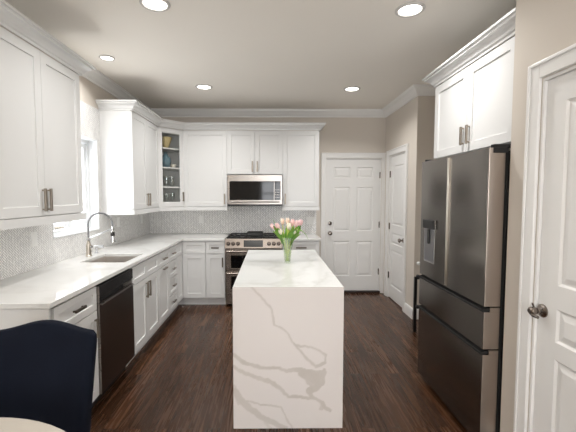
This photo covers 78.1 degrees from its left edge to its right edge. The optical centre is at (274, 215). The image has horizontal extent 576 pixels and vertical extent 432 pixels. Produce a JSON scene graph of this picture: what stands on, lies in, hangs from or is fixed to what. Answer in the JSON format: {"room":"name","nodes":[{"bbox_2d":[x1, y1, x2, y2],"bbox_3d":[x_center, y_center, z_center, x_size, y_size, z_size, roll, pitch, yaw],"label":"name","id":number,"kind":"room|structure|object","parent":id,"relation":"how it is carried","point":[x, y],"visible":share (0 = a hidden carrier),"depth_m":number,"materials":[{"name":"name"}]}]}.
{"room":"kitchen","nodes":[
{"label":"kitchen","id":0,"kind":"room"},
{"bbox_2d":[0,25,146,278],"bbox_3d":[-1.931,0.035,1.370,0.150,2.760,7.963,0,3,0],"label":"wall","id":1,"kind":"structure","parent":0,"point":[90,92],"depth_m":3.62,"materials":[{"name":"beige paint"}]},
{"bbox_2d":[0,0,95,229],"bbox_3d":[-1.647,-0.556,2.348,0.429,1.221,1.084,0,3,0],"label":"upper cabinet","id":2,"kind":"object","parent":1,"relation":"attached to","point":[41,154],"visible":1,"depth_m":2.26,"materials":[{"name":"white paint"}]},
{"bbox_2d":[0,101,149,279],"bbox_3d":[-1.872,-0.378,3.590,0.006,1.486,3.483,0,3,0],"label":"backsplash","id":3,"kind":"structure","parent":1,"relation":"attached to","point":[17,256],"depth_m":3.18,"materials":[{"name":"tile"}]},
{"bbox_2d":[30,231,37,246],"bbox_3d":[-1.858,0.178,2.744,0.008,0.116,0.072,0,3,0],"label":"outlet plate","id":4,"kind":"object","parent":3,"relation":"attached to","point":[34,242],"visible":1,"depth_m":2.74,"materials":[{"name":"white plastic"}]},
{"bbox_2d":[117,217,119,226],"bbox_3d":[-1.870,0.074,4.251,0.008,0.116,0.072,0,3,0],"label":"outlet plate","id":5,"kind":"object","parent":3,"relation":"attached to","point":[118,218],"visible":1,"depth_m":4.25,"materials":[{"name":"white plastic"}]},
{"bbox_2d":[52,135,99,238],"bbox_3d":[-1.929,-0.303,3.360,0.138,0.945,0.805,0,3,0],"label":"window","id":6,"kind":"structure","parent":1,"relation":"in","point":[88,145],"depth_m":3.71,"materials":[{"name":"white plastic"}]},
{"bbox_2d":[82,69,150,109],"bbox_3d":[-1.812,-1.290,1.294,0.090,0.105,7.963,0,3,0],"label":"crown molding","id":7,"kind":"structure","parent":1,"relation":"attached to","point":[95,76],"depth_m":3.92,"materials":[{"name":"white paint"}]},
{"bbox_2d":[95,100,162,214],"bbox_3d":[-1.663,-0.640,4.226,0.429,1.211,0.963,0,3,0],"label":"upper cabinet","id":8,"kind":"object","parent":1,"relation":"attached to","point":[128,141],"visible":1,"depth_m":3.85,"materials":[{"name":"white paint"}]},
{"bbox_2d":[4,0,515,108],"bbox_3d":[0.038,-1.384,1.304,4.300,0.080,8.263,0,3,0],"label":"ceiling","id":9,"kind":"structure","parent":0,"point":[253,54],"depth_m":2.98,"materials":[{"name":"paint"}]},
{"bbox_2d":[99,55,114,60],"bbox_3d":[-1.538,-1.451,3.261,0.136,0.011,0.136,0,3,0],"label":"recessed light","id":10,"kind":"object","parent":9,"relation":"in","point":[102,57],"visible":1,"depth_m":3.25,"materials":[{"name":"grey plastic"}]},
{"bbox_2d":[101,56,112,59],"bbox_3d":[-1.538,-1.453,3.261,0.105,0.005,0.105,1,3,16],"label":"diffuser","id":11,"kind":"object","parent":10,"relation":"attached to","point":[102,57],"depth_m":3.26,"materials":[{"name":"white plastic"}]},
{"bbox_2d":[139,0,169,11],"bbox_3d":[-0.787,-1.397,2.341,0.196,0.011,0.196,0,3,0],"label":"recessed light","id":12,"kind":"object","parent":9,"relation":"in","point":[152,5],"visible":1,"depth_m":2.35,"materials":[{"name":"grey plastic"}]},
{"bbox_2d":[143,0,166,9],"bbox_3d":[-0.787,-1.400,2.341,0.151,0.005,0.151,0,3,5],"label":"diffuser","id":13,"kind":"object","parent":12,"relation":"attached to","point":[147,4],"depth_m":2.35,"materials":[{"name":"white plastic"}]},
{"bbox_2d":[195,84,212,89],"bbox_3d":[-0.820,-1.501,4.132,0.196,0.011,0.196,0,3,0],"label":"recessed light","id":14,"kind":"object","parent":9,"relation":"in","point":[199,86],"visible":1,"depth_m":4.11,"materials":[{"name":"grey plastic"}]},
{"bbox_2d":[197,85,210,88],"bbox_3d":[-0.820,-1.504,4.132,0.151,0.005,0.151,-1,3,-17],"label":"diffuser","id":15,"kind":"object","parent":14,"relation":"attached to","point":[198,86],"depth_m":4.13,"materials":[{"name":"white plastic"}]},
{"bbox_2d":[344,86,359,91],"bbox_3d":[0.920,-1.506,4.210,0.196,0.011,0.196,0,3,0],"label":"recessed light","id":16,"kind":"object","parent":9,"relation":"in","point":[350,88],"visible":1,"depth_m":4.19,"materials":[{"name":"grey plastic"}]},
{"bbox_2d":[345,87,357,90],"bbox_3d":[0.920,-1.508,4.210,0.151,0.005,0.151,1,3,16],"label":"diffuser","id":17,"kind":"object","parent":16,"relation":"attached to","point":[346,88],"depth_m":4.21,"materials":[{"name":"white plastic"}]},
{"bbox_2d":[395,2,425,17],"bbox_3d":[0.923,-1.402,2.417,0.196,0.011,0.196,0,3,0],"label":"recessed light","id":18,"kind":"object","parent":9,"relation":"in","point":[410,9],"visible":1,"depth_m":2.41,"materials":[{"name":"grey plastic"}]},
{"bbox_2d":[398,5,421,15],"bbox_3d":[0.923,-1.404,2.417,0.151,0.005,0.151,0,3,-6],"label":"diffuser","id":19,"kind":"object","parent":18,"relation":"attached to","point":[403,10],"depth_m":2.42,"materials":[{"name":"white plastic"}]},
{"bbox_2d":[147,117,385,290],"bbox_3d":[0.042,-0.200,5.436,4.165,2.760,0.150,0,3,0],"label":"wall","id":20,"kind":"structure","parent":0,"point":[338,135],"depth_m":5.31,"materials":[{"name":"beige paint"}]},
{"bbox_2d":[158,119,184,210],"bbox_3d":[-1.558,-0.684,4.990,0.653,1.211,0.652,0,3,0],"label":"upper cabinet","id":21,"kind":"object","parent":20,"relation":"attached to","point":[174,185],"visible":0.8,"depth_m":4.95,"materials":[{"name":"white wood"}]},
{"bbox_2d":[162,152,171,166],"bbox_3d":[-1.507,-0.779,4.916,0.156,0.215,0.156,0,3,0],"label":"vase","id":22,"kind":"object","parent":21,"relation":"on","point":[166,160],"visible":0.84,"depth_m":4.87,"materials":[{"name":"blue ceramic"}]},
{"bbox_2d":[162,136,171,147],"bbox_3d":[-1.502,-1.010,4.907,0.170,0.150,0.170,0,3,0],"label":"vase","id":23,"kind":"object","parent":21,"relation":"on","point":[166,141],"visible":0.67,"depth_m":4.86,"materials":[{"name":"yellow ceramic"}]},
{"bbox_2d":[162,147,178,152],"bbox_3d":[-1.579,-0.930,4.995,0.575,0.018,0.577,0,3,0],"label":"shelf","id":24,"kind":"object","parent":21,"relation":"attached to","point":[164,149],"depth_m":4.99,"materials":[{"name":"white paint"}]},
{"bbox_2d":[163,167,178,170],"bbox_3d":[-1.579,-0.667,5.010,0.575,0.018,0.577,0,3,0],"label":"shelf","id":25,"kind":"object","parent":21,"relation":"attached to","point":[164,168],"depth_m":5.04,"materials":[{"name":"white paint"}]},
{"bbox_2d":[183,122,227,209],"bbox_3d":[-0.970,-0.691,5.103,0.606,1.211,0.429,0,3,0],"label":"upper cabinet","id":26,"kind":"object","parent":20,"relation":"attached to","point":[204,143],"visible":0.96,"depth_m":4.98,"materials":[{"name":"white paint"}]},
{"bbox_2d":[149,206,315,232],"bbox_3d":[-0.625,0.024,5.365,2.519,0.479,0.006,0,3,0],"label":"backsplash","id":27,"kind":"structure","parent":20,"relation":"attached to","point":[236,219],"depth_m":5.36,"materials":[{"name":"tile"}]},
{"bbox_2d":[199,216,203,222],"bbox_3d":[-1.104,0.052,5.355,0.072,0.116,0.008,0,3,0],"label":"outlet plate","id":28,"kind":"object","parent":27,"relation":"attached to","point":[201,218],"visible":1,"depth_m":5.35,"materials":[{"name":"white plastic"}]},
{"bbox_2d":[226,122,282,174],"bbox_3d":[-0.276,-0.944,5.094,0.782,0.704,0.429,0,3,0],"label":"upper cabinet","id":29,"kind":"object","parent":20,"relation":"attached to","point":[250,151],"visible":1,"depth_m":4.97,"materials":[{"name":"white paint"}]},
{"bbox_2d":[227,175,281,205],"bbox_3d":[-0.276,-0.363,5.119,0.764,0.434,0.433,0,3,0],"label":"microwave","id":30,"kind":"object","parent":29,"relation":"attached to","point":[242,190],"visible":1,"depth_m":4.94,"materials":[{"name":"silver metal"}]},
{"bbox_2d":[151,109,385,117],"bbox_3d":[-0.111,-1.519,5.238,3.557,0.105,0.090,0,3,0],"label":"crown molding","id":31,"kind":"structure","parent":20,"relation":"attached to","point":[319,113],"depth_m":5.24,"materials":[{"name":"white paint"}]},
{"bbox_2d":[282,122,325,209],"bbox_3d":[0.412,-0.691,5.116,0.594,1.211,0.432,0,3,0],"label":"upper cabinet","id":32,"kind":"object","parent":20,"relation":"attached to","point":[300,177],"visible":0.99,"depth_m":4.99,"materials":[{"name":"white paint"}]},
{"bbox_2d":[321,153,385,292],"bbox_3d":[1.196,0.115,5.409,0.985,2.133,0.160,0,3,0],"label":"door","id":33,"kind":"structure","parent":20,"relation":"in","point":[352,199],"depth_m":5.39,"materials":[{"name":"white paint"}]},
{"bbox_2d":[90,293,467,431],"bbox_3d":[0.038,1.452,1.468,4.300,0.080,8.263,0,3,0],"label":"floor","id":34,"kind":"structure","parent":0,"point":[181,379],"depth_m":2.87,"materials":[{"name":"brown wood"}]},
{"bbox_2d":[0,417,64,431],"bbox_3d":[-0.930,1.082,0.671,1.100,0.750,1.100,0,3,0],"label":"dining table","id":35,"kind":"object","parent":34,"relation":"on","point":[6,424],"visible":1,"depth_m":1.15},
{"bbox_2d":[0,320,96,431],"bbox_3d":[-0.973,0.940,1.312,0.467,0.960,0.527,0,3,0],"label":"dining chair","id":36,"kind":"object","parent":34,"relation":"on","point":[47,367],"visible":0.98,"depth_m":1.45,"materials":[{"name":"blue fabric"}]},
{"bbox_2d":[0,287,99,402],"bbox_3d":[-1.517,0.925,2.181,0.670,0.889,0.519,0,3,0],"label":"base cabinet","id":37,"kind":"object","parent":34,"relation":"on","point":[80,310],"visible":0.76,"depth_m":2.13,"materials":[{"name":"white paint"}]},
{"bbox_2d":[92,269,134,407],"bbox_3d":[-1.502,0.896,2.745,0.626,0.882,0.604,0,3,0],"label":"dishwasher","id":38,"kind":"object","parent":34,"relation":"on","point":[115,302],"visible":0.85,"depth_m":2.68,"materials":[{"name":"black metal"}]},
{"bbox_2d":[126,254,159,365],"bbox_3d":[-1.526,0.854,3.409,0.668,0.889,0.717,0,3,0],"label":"base cabinet","id":39,"kind":"object","parent":34,"relation":"on","point":[145,279],"visible":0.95,"depth_m":3.36,"materials":[{"name":"white paint"}]},
{"bbox_2d":[153,249,169,333],"bbox_3d":[-1.531,0.822,3.959,0.668,0.889,0.381,0,3,0],"label":"base cabinet","id":40,"kind":"object","parent":34,"relation":"on","point":[163,257],"visible":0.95,"depth_m":3.95,"materials":[{"name":"white paint"}]},
{"bbox_2d":[163,245,177,322],"bbox_3d":[-1.534,0.801,4.319,0.668,0.889,0.336,0,3,0],"label":"base cabinet","id":41,"kind":"object","parent":34,"relation":"on","point":[172,250],"visible":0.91,"depth_m":4.31,"materials":[{"name":"white paint"}]},
{"bbox_2d":[171,241,206,312],"bbox_3d":[-1.400,0.765,4.941,0.953,0.889,0.905,0,3,0],"label":"base cabinet","id":42,"kind":"object","parent":34,"relation":"on","point":[191,255],"visible":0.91,"depth_m":4.77,"materials":[{"name":"white paint"}]},
{"bbox_2d":[0,233,229,308],"bbox_3d":[-1.264,0.380,3.632,1.220,0.030,3.494,0,3,0],"label":"countertop","id":43,"kind":"structure","parent":42,"relation":"on","point":[46,287],"depth_m":2.62,"materials":[{"name":"white stone"}]},
{"bbox_2d":[86,212,115,255],"bbox_3d":[-1.651,0.171,3.362,0.283,0.419,0.058,0,3,0],"label":"faucet","id":44,"kind":"object","parent":43,"relation":"on","point":[89,246],"visible":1,"depth_m":3.35,"materials":[{"name":"silver metal"}]},
{"bbox_2d":[91,256,137,261],"bbox_3d":[-1.486,0.512,3.290,0.437,0.194,0.509,0,3,0],"label":"sink","id":45,"kind":"object","parent":43,"relation":"in","point":[105,258],"visible":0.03,"depth_m":3.52,"materials":[{"name":"silver metal"}]},
{"bbox_2d":[206,241,225,303],"bbox_3d":[-0.795,0.758,5.075,0.254,0.889,0.668,0,3,0],"label":"base cabinet","id":46,"kind":"object","parent":34,"relation":"on","point":[215,250],"visible":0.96,"depth_m":4.77,"materials":[{"name":"white paint"}]},
{"bbox_2d":[225,233,281,304],"bbox_3d":[-0.278,0.736,5.032,0.764,0.938,0.720,0,3,0],"label":"range","id":47,"kind":"object","parent":34,"relation":"on","point":[237,246],"visible":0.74,"depth_m":4.72,"materials":[{"name":"silver metal"}]},
{"bbox_2d":[230,234,276,236],"bbox_3d":[-0.279,0.295,5.044,0.764,0.005,0.645,0,3,0],"label":"cooktop","id":48,"kind":"object","parent":47,"relation":"in","point":[231,235],"depth_m":5.05,"materials":[{"name":"black metal"}]},
{"bbox_2d":[245,231,262,236],"bbox_3d":[-0.279,0.253,5.041,0.230,0.022,0.520,0,3,0],"label":"griddle","id":49,"kind":"object","parent":47,"relation":"on","point":[249,233],"visible":1,"depth_m":4.98,"materials":[{"name":"black metal"}]},
{"bbox_2d":[233,250,343,428],"bbox_3d":[0.081,0.861,3.014,0.699,0.920,1.523,0,3,0],"label":"kitchen island","id":50,"kind":"object","parent":34,"relation":"on","point":[288,318],"visible":1,"depth_m":2.26,"materials":[{"name":"stone"}]},
{"bbox_2d":[233,250,342,286],"bbox_3d":[0.081,0.422,2.989,0.699,0.040,1.522,0,3,0],"label":"island countertop","id":51,"kind":"structure","parent":50,"relation":"on","point":[259,268],"depth_m":2.68,"materials":[{"name":"stone"}]},
{"bbox_3d":[0.111,0.290,3.013,0.123,0.220,0.123,0,3,0],"label":"vase","id":52,"kind":"object","parent":50,"relation":"on","visible":0},
{"bbox_2d":[270,224,284,248],"bbox_3d":[0.040,0.221,3.014,0.163,0.320,0.045,0,3,0],"label":"tulip","id":53,"kind":"object","parent":52,"relation":"in","point":[272,226],"visible":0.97,"depth_m":3.00,"materials":[{"name":"pink plant"}]},
{"bbox_2d":[275,223,285,251],"bbox_3d":[0.062,0.218,2.983,0.114,0.328,0.066,0,3,0],"label":"tulip","id":54,"kind":"object","parent":52,"relation":"in","point":[277,225],"visible":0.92,"depth_m":2.97,"materials":[{"name":"pink plant"}]},
{"bbox_2d":[276,228,286,255],"bbox_3d":[0.070,0.234,2.982,0.107,0.298,0.044,-1,3,-12],"label":"tulip","id":55,"kind":"object","parent":52,"relation":"in","point":[279,234],"visible":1,"depth_m":2.98,"materials":[{"name":"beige plant"}]},
{"bbox_2d":[280,218,288,260],"bbox_3d":[0.077,0.199,3.033,0.110,0.362,0.042,1,4,19],"label":"tulip","id":56,"kind":"object","parent":52,"relation":"in","point":[282,221],"visible":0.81,"depth_m":3.02,"materials":[{"name":"pink plant"}]},
{"bbox_2d":[284,218,289,260],"bbox_3d":[0.110,0.196,3.028,0.050,0.366,0.054,-3,4,-42],"label":"tulip","id":57,"kind":"object","parent":52,"relation":"in","point":[288,219],"visible":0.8,"depth_m":3.01,"materials":[{"name":"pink plant"}]},
{"bbox_2d":[287,223,293,255],"bbox_3d":[0.123,0.220,2.970,0.049,0.327,0.089,-3,5,-45],"label":"tulip","id":58,"kind":"object","parent":52,"relation":"in","point":[290,233],"visible":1,"depth_m":2.96,"materials":[{"name":"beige plant"}]},
{"bbox_2d":[288,219,294,249],"bbox_3d":[0.146,0.201,3.039,0.103,0.356,0.047,-1,3,-19],"label":"tulip","id":59,"kind":"object","parent":52,"relation":"in","point":[292,222],"visible":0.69,"depth_m":3.02,"materials":[{"name":"pink plant"}]},
{"bbox_2d":[286,220,299,257],"bbox_3d":[0.155,0.206,3.001,0.118,0.350,0.048,0,3,0],"label":"tulip","id":60,"kind":"object","parent":52,"relation":"in","point":[296,223],"visible":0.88,"depth_m":2.98,"materials":[{"name":"pink plant"}]},
{"bbox_2d":[288,227,297,254],"bbox_3d":[0.148,0.235,2.979,0.109,0.295,0.044,1,4,20],"label":"tulip","id":61,"kind":"object","parent":52,"relation":"in","point":[295,234],"visible":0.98,"depth_m":2.98,"materials":[{"name":"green plant"}]},
{"bbox_2d":[286,220,302,260],"bbox_3d":[0.173,0.204,3.014,0.151,0.353,0.043,-1,4,-22],"label":"tulip","id":62,"kind":"object","parent":52,"relation":"in","point":[300,221],"visible":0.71,"depth_m":3.01,"materials":[{"name":"pink plant"}]},
{"bbox_2d":[282,241,318,254],"bbox_3d":[0.356,0.757,5.084,0.493,0.889,0.668,0,3,0],"label":"base cabinet","id":63,"kind":"object","parent":34,"relation":"on","point":[297,245],"visible":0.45,"depth_m":4.77,"materials":[{"name":"white paint"}]},
{"bbox_2d":[284,233,320,240],"bbox_3d":[0.364,0.297,5.061,0.512,0.030,0.659,0,3,0],"label":"countertop","id":64,"kind":"structure","parent":63,"relation":"on","point":[309,236],"depth_m":4.85,"materials":[{"name":"white stone"}]},
{"bbox_2d":[413,276,419,331],"bbox_3d":[1.769,0.966,3.877,0.496,0.612,0.030,0,3,0],"label":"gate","id":65,"kind":"object","parent":34,"relation":"on","point":[415,278],"visible":0.29,"depth_m":3.86,"materials":[{"name":"black metal"}]},
{"bbox_2d":[415,144,510,431],"bbox_3d":[1.552,0.466,2.436,0.816,1.776,0.880,0,3,0],"label":"refrigerator","id":66,"kind":"object","parent":34,"relation":"on","point":[465,197],"visible":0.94,"depth_m":2.18,"materials":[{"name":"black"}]},
{"bbox_2d":[423,219,434,229],"bbox_3d":[1.163,0.062,2.676,0.015,0.069,0.181,0,3,0],"label":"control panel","id":67,"kind":"object","parent":66,"relation":"attached to","point":[428,224],"depth_m":2.66,"materials":[{"name":"plastic"}]},
{"bbox_2d":[383,99,413,304],"bbox_3d":[1.731,-0.167,4.857,0.120,2.760,1.038,0,3,0],"label":"wall","id":68,"kind":"structure","parent":0,"point":[399,125],"depth_m":4.50,"materials":[{"name":"beige paint"}]},
{"bbox_2d":[384,144,408,311],"bbox_3d":[1.691,0.142,4.876,0.160,2.141,0.790,0,3,0],"label":"door","id":69,"kind":"structure","parent":68,"relation":"in","point":[397,171],"depth_m":4.90,"materials":[{"name":"white paint"}]},
{"bbox_2d":[382,84,416,116],"bbox_3d":[1.627,-1.486,4.675,0.090,0.105,1.248,0,3,0],"label":"crown molding","id":70,"kind":"structure","parent":68,"relation":"attached to","point":[410,93],"depth_m":4.56,"materials":[{"name":"white paint"}]},
{"bbox_2d":[409,96,434,307],"bbox_3d":[1.905,-0.134,4.281,0.458,2.760,0.120,0,3,0],"label":"wall","id":71,"kind":"structure","parent":0,"point":[424,106],"depth_m":4.21,"materials":[{"name":"beige paint"}]},
{"bbox_2d":[404,302,418,318],"bbox_3d":[1.837,1.176,4.409,0.354,0.130,0.258,0,3,0],"label":"baseboard","id":72,"kind":"structure","parent":71,"relation":"attached to","point":[408,310],"depth_m":4.36,"materials":[{"name":"white paint"}]},
{"bbox_2d":[414,84,435,95],"bbox_3d":[1.801,-1.453,4.098,0.428,0.105,0.090,0,3,0],"label":"crown molding","id":73,"kind":"structure","parent":71,"relation":"attached to","point":[421,89],"depth_m":4.09,"materials":[{"name":"white paint"}]},
{"bbox_2d":[500,0,575,431],"bbox_3d":[1.363,0.132,-0.314,0.120,2.760,4.535,0,3,0],"label":"wall","id":74,"kind":"structure","parent":0,"point":[543,28],"depth_m":1.85,"materials":[{"name":"beige paint"}]},
{"bbox_2d":[513,43,575,431],"bbox_3d":[1.310,0.351,1.339,0.158,2.133,0.982,0,3,0],"label":"door","id":75,"kind":"structure","parent":74,"relation":"in","point":[552,401],"depth_m":1.68,"materials":[{"name":"white paint"}]},
{"bbox_3d":[2.084,-0.065,3.089,0.120,2.760,2.270,0,3,0],"label":"wall","id":76,"kind":"structure","parent":0,"visible":0},
{"bbox_2d":[422,7,515,158],"bbox_3d":[1.651,-0.799,2.497,0.749,0.694,1.175,0,3,0],"label":"upper cabinet","id":77,"kind":"object","parent":76,"relation":"attached to","point":[473,106],"visible":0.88,"depth_m":2.38,"materials":[{"name":"white paint"}]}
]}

